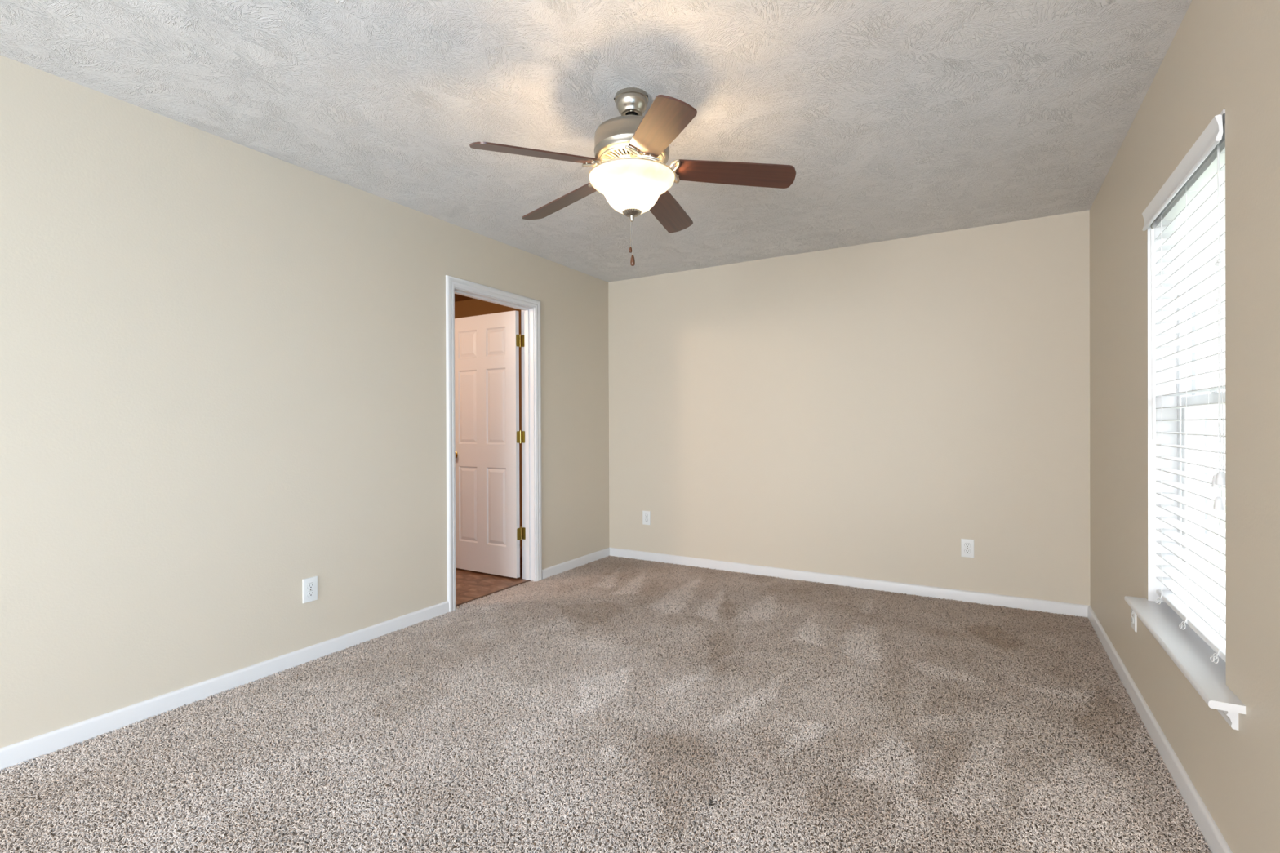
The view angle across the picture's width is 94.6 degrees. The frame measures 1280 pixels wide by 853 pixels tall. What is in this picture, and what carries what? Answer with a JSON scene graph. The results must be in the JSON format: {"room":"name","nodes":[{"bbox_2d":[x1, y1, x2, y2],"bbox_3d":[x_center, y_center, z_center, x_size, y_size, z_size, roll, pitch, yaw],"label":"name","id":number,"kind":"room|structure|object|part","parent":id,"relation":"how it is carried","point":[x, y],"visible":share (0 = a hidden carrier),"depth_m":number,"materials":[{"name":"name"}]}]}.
{"room":"empty bedroom","nodes":[
{"label":"empty bedroom","id":0,"kind":"room"},
{"bbox_2d":[0,54,609,748],"bbox_3d":[-2.354,-0.027,1.853,0.115,2.490,8.022,0,0,30],"label":"wall","id":1,"kind":"structure","parent":0,"point":[223,386],"depth_m":2.57,"materials":[{"name":"beige paint"}]},
{"bbox_2d":[0,547,609,771],"bbox_3d":[-2.293,1.141,1.824,0.014,0.078,8.022,0,0,30],"label":"baseboard","id":2,"kind":"structure","parent":1,"relation":"attached to","point":[11,755],"depth_m":2.54,"materials":[{"name":"white wood"}]},
{"bbox_2d":[302,576,317,603],"bbox_3d":[-1.643,0.814,2.942,0.010,0.119,0.074,0,0,30],"label":"wall outlet","id":3,"kind":"object","parent":1,"relation":"attached to","point":[309,585],"visible":1,"depth_m":2.94,"materials":[{"name":"white plastic"}]},
{"bbox_2d":[306,582,314,589],"bbox_3d":[-1.641,0.794,2.941,0.005,0.028,0.034,0,0,30],"label":"receptacle","id":4,"kind":"object","parent":3,"relation":"attached to","point":[309,585],"depth_m":2.94,"materials":[{"name":"grey plastic"}]},
{"bbox_2d":[306,590,314,596],"bbox_3d":[-1.641,0.833,2.941,0.005,0.028,0.034,0,0,30],"label":"receptacle","id":5,"kind":"object","parent":3,"relation":"attached to","point":[309,593],"depth_m":2.94,"materials":[{"name":"grey plastic"}]},
{"bbox_2d":[454,310,525,577],"bbox_3d":[-1.209,0.135,4.602,0.747,2.004,0.171,0,0,30],"label":"door","id":6,"kind":"structure","parent":1,"relation":"in","point":[488,530],"depth_m":4.56,"materials":[{"name":"white wood"}]},
{"bbox_2d":[445,275,542,613],"bbox_3d":[-1.034,0.110,4.109,0.153,2.116,0.898,0,0,30],"label":"door frame","id":7,"kind":"structure","parent":1,"relation":"attached to","point":[530,308],"depth_m":4.41,"materials":[{"name":"white wood"}]},
{"bbox_3d":[-1.092,0.110,4.143,0.019,2.116,0.898,0,0,30],"label":"casing","id":8,"kind":"part","parent":7,"relation":"part of","materials":[{"name":"white wood"}]},
{"bbox_2d":[454,298,522,546],"bbox_3d":[-1.530,-0.043,5.935,2.585,2.490,0.100,0,0,30],"label":"wall","id":9,"kind":"structure","parent":0,"point":[474,307],"depth_m":5.80,"materials":[{"name":"brown paint"}]},
{"bbox_2d":[0,0,1191,302],"bbox_3d":[-1.916,-1.323,1.590,6.312,0.100,8.262,0,0,30],"label":"ceiling","id":10,"kind":"structure","parent":0,"point":[894,119],"depth_m":2.28,"materials":[{"name":"white paint"}]},
{"bbox_2d":[469,87,795,266],"bbox_3d":[-0.035,-0.954,2.333,1.190,0.658,1.183,0,0,30],"label":"ceiling fan","id":11,"kind":"object","parent":10,"relation":"hanging from","point":[630,169],"visible":1,"depth_m":2.22,"materials":[{"name":"brown wood"}]},
{"bbox_3d":[-0.368,-0.968,2.090,0.460,0.006,0.128,-7,19,-31],"label":"blade","id":12,"kind":"part","parent":11,"relation":"part of","materials":[{"name":"brown wood"}]},
{"bbox_3d":[-0.332,-0.971,2.553,0.460,0.006,0.128,-7,11,40],"label":"blade","id":13,"kind":"part","parent":11,"relation":"part of","materials":[{"name":"brown wood"}]},
{"bbox_3d":[-0.037,-0.764,2.297,0.001,0.127,0.001,0,0,30],"label":"pull chain","id":14,"kind":"part","parent":11,"relation":"part of","materials":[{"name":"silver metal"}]},
{"bbox_2d":[599,144,664,162],"bbox_3d":[-0.032,-1.032,2.296,0.254,0.020,0.254,0,0,30],"label":"vent","id":15,"kind":"object","parent":11,"relation":"attached to","point":[606,152],"depth_m":2.23,"materials":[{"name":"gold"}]},
{"bbox_3d":[-0.031,-0.901,2.297,0.332,0.136,0.332,0,0,30],"label":"lamp shade","id":16,"kind":"part","parent":11,"relation":"part of","materials":[{"name":"white glass"}]},
{"bbox_3d":[-0.029,-0.647,2.298,0.018,0.044,0.018,0,0,30],"label":"chain pull","id":17,"kind":"part","parent":11,"relation":"part of","materials":[{"name":"brown wood"}]},
{"bbox_3d":[0.061,-0.963,1.914,0.128,0.006,0.460,15,4,-15],"label":"blade","id":18,"kind":"part","parent":11,"relation":"part of","materials":[{"name":"brown wood"}]},
{"bbox_3d":[0.119,-0.977,2.662,0.128,0.006,0.460,-16,-10,21],"label":"blade","id":19,"kind":"part","parent":11,"relation":"part of","materials":[{"name":"brown wood"}]},
{"bbox_3d":[0.362,-0.971,2.266,0.460,0.006,0.128,6,-14,4],"label":"blade","id":20,"kind":"part","parent":11,"relation":"part of","materials":[{"name":"brown wood"}]},
{"bbox_2d":[0,546,1209,852],"bbox_3d":[-1.962,1.197,1.561,6.052,0.060,8.142,0,0,30],"label":"floor","id":21,"kind":"structure","parent":0,"point":[463,827],"depth_m":2.08,"materials":[{"name":"beige carpet"}]},
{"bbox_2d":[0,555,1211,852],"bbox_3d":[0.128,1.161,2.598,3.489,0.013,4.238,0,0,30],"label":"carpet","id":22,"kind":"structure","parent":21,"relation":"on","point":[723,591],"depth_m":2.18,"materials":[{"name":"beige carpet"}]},
{"bbox_2d":[608,209,1090,605],"bbox_3d":[1.256,-0.050,4.457,3.717,2.490,0.120,0,0,30],"label":"wall","id":23,"kind":"structure","parent":0,"point":[868,411],"depth_m":4.17,"materials":[{"name":"beige paint"}]},
{"bbox_2d":[642,511,650,524],"bbox_3d":[0.054,0.788,5.090,0.074,0.119,0.010,0,0,30],"label":"wall outlet","id":24,"kind":"object","parent":23,"relation":"attached to","point":[646,514],"visible":1,"depth_m":5.09,"materials":[{"name":"white plastic"}]},
{"bbox_2d":[609,547,1088,617],"bbox_3d":[1.212,1.119,4.412,3.452,0.078,0.014,0,0,30],"label":"baseboard","id":25,"kind":"structure","parent":23,"relation":"attached to","point":[1043,606],"depth_m":4.16,"materials":[{"name":"white wood"}]},
{"bbox_2d":[960,538,973,557],"bbox_3d":[2.146,0.797,3.867,0.074,0.119,0.010,0,0,30],"label":"wall outlet","id":26,"kind":"object","parent":23,"relation":"attached to","point":[966,544],"visible":1,"depth_m":3.86,"materials":[{"name":"white plastic"}]},
{"bbox_2d":[964,542,970,547],"bbox_3d":[2.145,0.778,3.865,0.036,0.030,0.006,0,0,30],"label":"receptacle","id":27,"kind":"object","parent":26,"relation":"attached to","point":[966,544],"depth_m":3.86,"materials":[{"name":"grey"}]},
{"bbox_2d":[964,548,970,553],"bbox_3d":[2.145,0.817,3.865,0.036,0.030,0.006,0,0,30],"label":"receptacle","id":28,"kind":"object","parent":26,"relation":"attached to","point":[966,550],"depth_m":3.86,"materials":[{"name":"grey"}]},
{"bbox_2d":[1089,0,1279,852],"bbox_3d":[0.744,-0.034,0.041,0.160,2.490,8.022,0,0,30],"label":"wall","id":29,"kind":"structure","parent":0,"point":[1222,55],"depth_m":1.56,"materials":[{"name":"beige paint"}]},
{"bbox_2d":[1131,608,1137,632],"bbox_3d":[2.080,0.796,2.489,0.010,0.119,0.074,0,0,30],"label":"wall outlet","id":30,"kind":"object","parent":29,"relation":"attached to","point":[1134,617],"visible":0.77,"depth_m":2.47,"materials":[{"name":"white plastic"}]},
{"bbox_2d":[1087,605,1232,852],"bbox_3d":[0.674,1.134,0.088,0.014,0.078,8.022,0,0,30],"label":"baseboard","id":31,"kind":"structure","parent":29,"relation":"attached to","point":[1216,843],"depth_m":2.01,"materials":[{"name":"white wood"}]},
{"bbox_2d":[1124,109,1245,730],"bbox_3d":[1.758,-0.040,1.844,0.222,1.589,1.022,0,0,30],"label":"window","id":32,"kind":"structure","parent":29,"relation":"in","point":[1187,650],"depth_m":2.19,"materials":[{"name":"white wood"}]},
{"bbox_2d":[1142,114,1226,663],"bbox_3d":[1.771,-0.084,1.899,0.092,1.480,0.841,0,0,30],"label":"window blind","id":33,"kind":"object","parent":32,"relation":"attached to","point":[1191,202],"visible":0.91,"depth_m":1.89,"materials":[{"name":"white plastic"}]},
{"bbox_3d":[1.946,-0.072,2.163,0.055,1.418,0.002,0,0,30],"label":"ladder cord","id":34,"kind":"part","parent":33,"relation":"part of","materials":[{"name":"white fabric"}]},
{"bbox_3d":[1.782,-0.800,1.886,0.052,0.046,0.830,0,0,30],"label":"head rail","id":35,"kind":"part","parent":33,"relation":"part of","materials":[{"name":"white plastic"}]},
{"bbox_3d":[1.788,0.634,1.890,0.050,0.018,0.830,0,0,30],"label":"rail","id":36,"kind":"part","parent":33,"relation":"part of","materials":[{"name":"white plastic"}]},
{"bbox_3d":[1.790,-0.070,1.895,0.055,1.418,0.002,0,0,30],"label":"ladder cord","id":37,"kind":"part","parent":33,"relation":"part of","materials":[{"name":"white fabric"}]},
{"bbox_3d":[1.588,-0.323,1.619,0.006,0.910,0.012,0,0,30],"label":"lift cord","id":38,"kind":"part","parent":33,"relation":"part of","materials":[{"name":"white fabric"}]},
{"bbox_3d":[1.584,-0.292,1.614,0.006,0.970,0.020,0,0,30],"label":"lift cord","id":39,"kind":"part","parent":33,"relation":"part of","materials":[{"name":"white fabric"}]},
{"bbox_3d":[1.579,-0.327,1.604,0.005,0.900,0.033,0,0,26],"label":"lift cord","id":40,"kind":"part","parent":33,"relation":"part of","materials":[{"name":"white fabric"}]},
{"bbox_3d":[1.633,-0.069,1.628,0.055,1.418,0.002,0,0,30],"label":"ladder cord","id":41,"kind":"part","parent":33,"relation":"part of","materials":[{"name":"white fabric"}]},
{"bbox_3d":[1.730,0.684,1.863,0.152,0.020,1.022,0,0,30],"label":"sill","id":42,"kind":"part","parent":32,"relation":"part of","materials":[{"name":"white wood"}]},
{"bbox_3d":[1.849,-0.077,1.850,0.070,1.515,0.852,0,0,30],"label":"frame","id":43,"kind":"part","parent":32,"relation":"part of","materials":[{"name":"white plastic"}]},
{"bbox_3d":[1.837,0.271,1.859,0.026,0.760,0.790,0,0,30],"label":"sash","id":44,"kind":"part","parent":32,"relation":"part of","materials":[{"name":"white plastic"}]},
{"bbox_3d":[1.860,-0.437,1.842,0.026,0.735,0.790,0,0,30],"label":"sash","id":45,"kind":"part","parent":32,"relation":"part of","materials":[{"name":"white plastic"}]},
{"label":"outside","id":46,"kind":"structure","parent":0,"visible":0},
{"bbox_2d":[1207,475,1225,590],"bbox_3d":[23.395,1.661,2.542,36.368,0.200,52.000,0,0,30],"label":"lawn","id":47,"kind":"structure","parent":46,"point":[1212,490],"depth_m":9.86,"materials":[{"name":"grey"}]},
{"bbox_2d":[1204,248,1225,475],"bbox_3d":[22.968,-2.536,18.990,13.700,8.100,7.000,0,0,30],"label":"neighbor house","id":48,"kind":"structure","parent":47,"relation":"on","point":[1214,365],"depth_m":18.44,"materials":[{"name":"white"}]},
{"bbox_3d":[17.741,-2.614,18.513,0.160,2.400,0.010,0,0,30],"label":"house pane","id":49,"kind":"part","parent":48,"relation":"part of","materials":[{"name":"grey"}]}
]}

